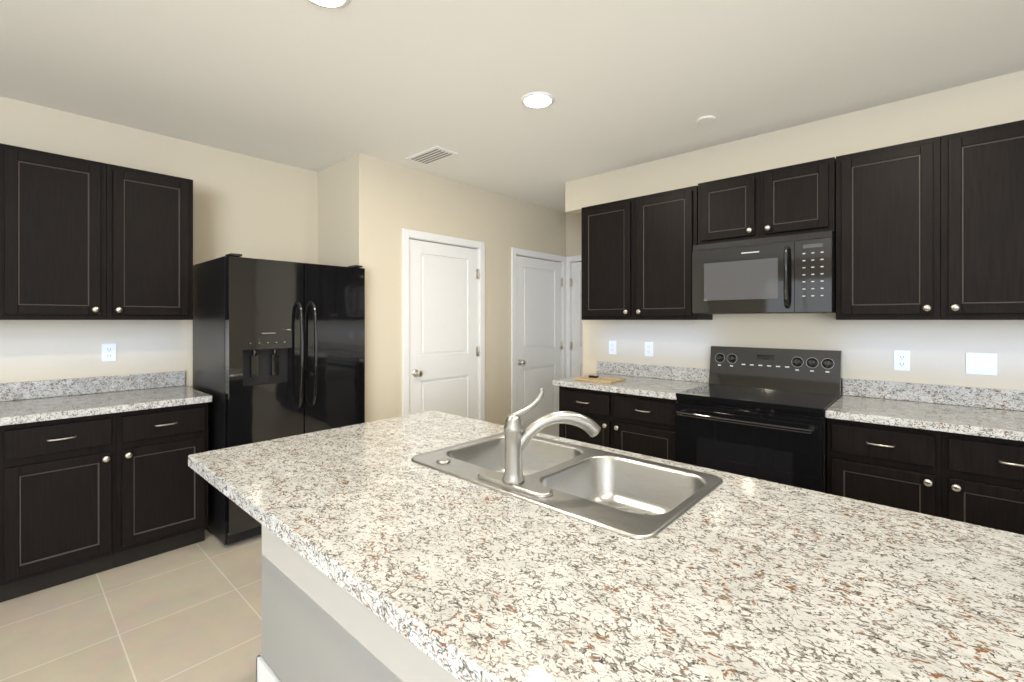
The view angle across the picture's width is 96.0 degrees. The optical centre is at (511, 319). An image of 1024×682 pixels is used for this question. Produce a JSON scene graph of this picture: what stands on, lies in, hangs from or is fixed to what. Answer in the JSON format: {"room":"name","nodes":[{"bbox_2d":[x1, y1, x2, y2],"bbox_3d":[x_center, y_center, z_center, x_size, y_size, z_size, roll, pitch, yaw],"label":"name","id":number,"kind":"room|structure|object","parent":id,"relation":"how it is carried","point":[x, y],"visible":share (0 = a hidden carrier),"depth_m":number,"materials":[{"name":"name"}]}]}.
{"room":"kitchen","nodes":[
{"label":"kitchen","id":0,"kind":"room"},
{"bbox_2d":[0,527,261,681],"bbox_3d":[-0.096,1.397,-0.203,8.070,0.050,9.770,0,0,42],"label":"floor","id":1,"kind":"structure","parent":0,"point":[191,613],"depth_m":2.09,"materials":[{"name":"tile"}]},
{"bbox_2d":[0,427,3,602],"bbox_3d":[-2.794,0.934,2.216,0.616,0.875,0.430,0,0,42],"label":"base cabinet","id":2,"kind":"object","parent":1,"relation":"on","point":[1,428],"depth_m":2.19,"materials":[{"name":"black wood"}]},
{"bbox_2d":[4,415,119,600],"bbox_3d":[-2.505,0.934,2.534,0.616,0.875,0.430,0,0,42],"label":"base cabinet","id":3,"kind":"object","parent":1,"relation":"on","point":[98,474],"depth_m":2.33,"materials":[{"name":"black wood"}]},
{"bbox_2d":[0,387,211,426],"bbox_3d":[-2.638,0.477,2.365,0.646,0.039,1.740,0,0,42],"label":"countertop","id":4,"kind":"structure","parent":3,"relation":"on","point":[13,411],"depth_m":2.56,"materials":[{"name":"grey stone"}]},
{"bbox_2d":[120,403,207,565],"bbox_3d":[-2.216,0.934,2.853,0.616,0.875,0.430,0,0,42],"label":"base cabinet","id":5,"kind":"object","parent":1,"relation":"on","point":[164,501],"depth_m":2.64,"materials":[{"name":"black wood"}]},
{"bbox_2d":[193,253,364,544],"bbox_3d":[-1.626,0.488,3.273,0.853,1.768,0.885,0,0,42],"label":"refrigerator","id":6,"kind":"object","parent":1,"relation":"on","point":[278,349],"visible":0.81,"depth_m":2.95,"materials":[{"name":"black metal"}]},
{"bbox_2d":[256,528,451,681],"bbox_3d":[0.496,0.935,0.975,3.139,0.875,0.847,0,0,42],"label":"kitchen island","id":7,"kind":"object","parent":1,"relation":"on","point":[312,632],"depth_m":1.41,"materials":[{"name":"grey paint"}]},
{"bbox_2d":[188,416,1023,681],"bbox_3d":[0.421,0.478,0.888,3.170,0.039,1.040,0,0,42],"label":"island countertop","id":8,"kind":"structure","parent":7,"relation":"on","point":[762,581],"depth_m":0.83,"materials":[{"name":"beige stone"}]},
{"bbox_2d":[502,388,600,484],"bbox_3d":[0.111,0.316,1.289,0.195,0.255,0.234,0,0,42],"label":"faucet","id":9,"kind":"object","parent":8,"relation":"on","point":[516,439],"depth_m":1.27,"materials":[{"name":"silver metal"}]},
{"bbox_2d":[404,388,731,543],"bbox_3d":[0.135,0.428,1.415,0.840,0.336,0.507,0,0,42],"label":"sink","id":10,"kind":"object","parent":8,"relation":"in","point":[638,496],"depth_m":1.44,"materials":[{"name":"silver metal"}]},
{"bbox_2d":[553,361,709,460],"bbox_3d":[0.879,0.864,3.416,0.964,1.016,0.650,0,0,42],"label":"base cabinet","id":11,"kind":"object","parent":1,"relation":"on","point":[634,412],"visible":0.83,"depth_m":3.22,"materials":[{"name":"black wood"}]},
{"bbox_2d":[574,375,625,382],"bbox_3d":[0.664,0.443,3.501,0.320,0.029,0.220,0,0,42],"label":"cutting board","id":12,"kind":"object","parent":11,"relation":"on","point":[594,378],"visible":1,"depth_m":3.46,"materials":[{"name":"beige wood"}]},
{"bbox_2d":[675,346,841,492],"bbox_3d":[1.484,0.779,2.795,0.763,1.185,0.757,0,0,42],"label":"range","id":13,"kind":"object","parent":1,"relation":"on","point":[756,412],"visible":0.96,"depth_m":2.67,"materials":[{"name":"black metal"}]},
{"bbox_2d":[825,378,1023,534],"bbox_3d":[2.480,0.864,1.964,1.824,1.016,0.650,0,0,42],"label":"base cabinet","id":14,"kind":"object","parent":1,"relation":"on","point":[955,453],"visible":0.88,"depth_m":2.16,"materials":[{"name":"black wood"}]},
{"bbox_2d":[0,70,1023,424],"bbox_3d":[-0.096,0.057,-0.203,8.070,2.630,9.770,0,0,42],"label":"wall","id":15,"kind":"structure","parent":0,"point":[362,210],"depth_m":3.35,"materials":[{"name":"beige paint"}]},
{"bbox_2d":[0,371,183,402],"bbox_3d":[-2.870,0.407,2.575,0.020,0.102,1.740,0,0,42],"label":"backsplash","id":16,"kind":"structure","parent":15,"relation":"attached to","point":[44,389],"depth_m":2.84,"materials":[{"name":"grey stone"}]},
{"bbox_2d":[0,143,192,319],"bbox_3d":[-2.473,-0.457,2.786,0.326,0.914,0.855,0,0,42],"label":"upper cabinet","id":17,"kind":"object","parent":15,"relation":"attached to","point":[82,239],"visible":1,"depth_m":2.62,"materials":[{"name":"black wood"}]},
{"bbox_2d":[102,343,115,361],"bbox_3d":[-2.561,0.207,2.930,0.008,0.114,0.070,0,0,42],"label":"electrical outlet","id":18,"kind":"object","parent":15,"relation":"attached to","point":[108,351],"visible":1,"depth_m":2.93,"materials":[{"name":"white plastic"}]},
{"bbox_2d":[402,228,484,420],"bbox_3d":[-0.616,0.313,4.130,0.115,2.118,0.932,0,0,42],"label":"door frame","id":19,"kind":"structure","parent":15,"relation":"attached to","point":[408,234],"depth_m":4.02,"materials":[{"name":"white wood"}]},
{"bbox_2d":[409,239,479,419],"bbox_3d":[-0.572,0.345,4.095,0.107,2.030,0.799,0,0,42],"label":"pantry door","id":20,"kind":"structure","parent":15,"relation":"in","point":[444,351],"depth_m":4.09,"materials":[{"name":"white wood"}]},
{"bbox_2d":[516,256,562,436],"bbox_3d":[0.325,0.345,5.084,0.107,2.030,0.819,0,0,42],"label":"closet door","id":21,"kind":"structure","parent":15,"relation":"in","point":[539,342],"depth_m":5.08,"materials":[{"name":"white wood"}]},
{"bbox_2d":[511,247,580,413],"bbox_3d":[0.640,0.313,4.868,0.984,2.118,1.064,0,0,42],"label":"door frame","id":22,"kind":"structure","parent":15,"relation":"attached to","point":[566,262],"depth_m":5.32,"materials":[{"name":"white wood"}]},
{"bbox_2d":[570,262,582,376],"bbox_3d":[0.955,0.345,5.147,0.749,2.030,0.107,0,0,42],"label":"hall door","id":23,"kind":"structure","parent":15,"relation":"in","point":[576,345],"depth_m":5.36,"materials":[{"name":"white wood"}]},
{"bbox_2d":[609,341,616,353],"bbox_3d":[0.848,0.232,3.883,0.070,0.114,0.008,0,0,42],"label":"electrical outlet","id":24,"kind":"object","parent":15,"relation":"attached to","point":[612,347],"visible":1,"depth_m":3.88,"materials":[{"name":"white plastic"}]},
{"bbox_2d":[645,342,652,355],"bbox_3d":[1.089,0.232,3.664,0.070,0.114,0.008,0,0,42],"label":"electrical outlet","id":25,"kind":"object","parent":15,"relation":"attached to","point":[648,348],"visible":1,"depth_m":3.66,"materials":[{"name":"white plastic"}]},
{"bbox_2d":[581,120,1023,319],"bbox_3d":[1.947,-0.459,2.646,3.510,0.918,0.357,0,0,42],"label":"upper cabinet","id":26,"kind":"object","parent":15,"relation":"attached to","point":[929,229],"visible":1,"depth_m":2.48,"materials":[{"name":"black wood"}]},
{"bbox_2d":[692,231,835,313],"bbox_3d":[1.582,-0.265,2.902,0.759,0.450,0.467,0,0,42],"label":"microwave","id":27,"kind":"object","parent":26,"relation":"attached to","point":[792,274],"visible":1,"depth_m":2.74,"materials":[{"name":"black metal"}]},
{"bbox_2d":[894,350,909,370],"bbox_3d":[2.227,0.232,2.632,0.070,0.114,0.008,0,0,42],"label":"electrical outlet","id":28,"kind":"object","parent":15,"relation":"attached to","point":[901,360],"visible":1,"depth_m":2.63,"materials":[{"name":"white plastic"}]},
{"bbox_2d":[966,353,996,375],"bbox_3d":[2.463,0.232,2.419,0.116,0.114,0.006,0,0,42],"label":"light switch","id":29,"kind":"object","parent":15,"relation":"attached to","point":[981,363],"visible":1,"depth_m":2.42,"materials":[{"name":"white plastic"}]},
{"bbox_2d":[0,0,1023,213],"bbox_3d":[-0.096,-1.283,-0.203,8.070,0.050,9.770,0,0,42],"label":"ceiling","id":30,"kind":"structure","parent":0,"point":[305,85],"depth_m":2.32,"materials":[{"name":"white paint"}]},
{"bbox_2d":[307,0,350,8],"bbox_3d":[-0.718,-1.253,1.762,0.196,0.009,0.196,0,0,42],"label":"recessed light","id":31,"kind":"object","parent":30,"relation":"in","point":[333,4],"visible":1,"depth_m":1.82,"materials":[{"name":"white"}]},
{"bbox_2d":[406,146,457,165],"bbox_3d":[-0.619,-1.253,3.531,0.380,0.008,0.200,0,0,42],"label":"ceiling vent","id":32,"kind":"object","parent":30,"relation":"in","point":[431,155],"visible":1,"depth_m":3.50,"materials":[{"name":"white metal"}]},
{"bbox_2d":[521,91,554,107],"bbox_3d":[0.147,-1.253,2.634,0.196,0.009,0.196,0,0,42],"label":"recessed light","id":33,"kind":"object","parent":30,"relation":"in","point":[539,99],"visible":1,"depth_m":2.61,"materials":[{"name":"white"}]},
{"bbox_2d":[696,115,715,123],"bbox_3d":[1.218,-1.252,2.891,0.116,0.010,0.116,0,0,42],"label":"smoke detector","id":34,"kind":"object","parent":30,"relation":"attached to","point":[708,119],"visible":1,"depth_m":2.88,"materials":[{"name":"white paint"}]},
{"bbox_2d":[553,361,709,399],"bbox_3d":[0.881,0.426,3.417,0.964,0.141,0.646,0,0,42],"label":"countertop","id":35,"kind":"structure","parent":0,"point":[656,382],"depth_m":3.40,"materials":[{"name":"stone"}]}
]}

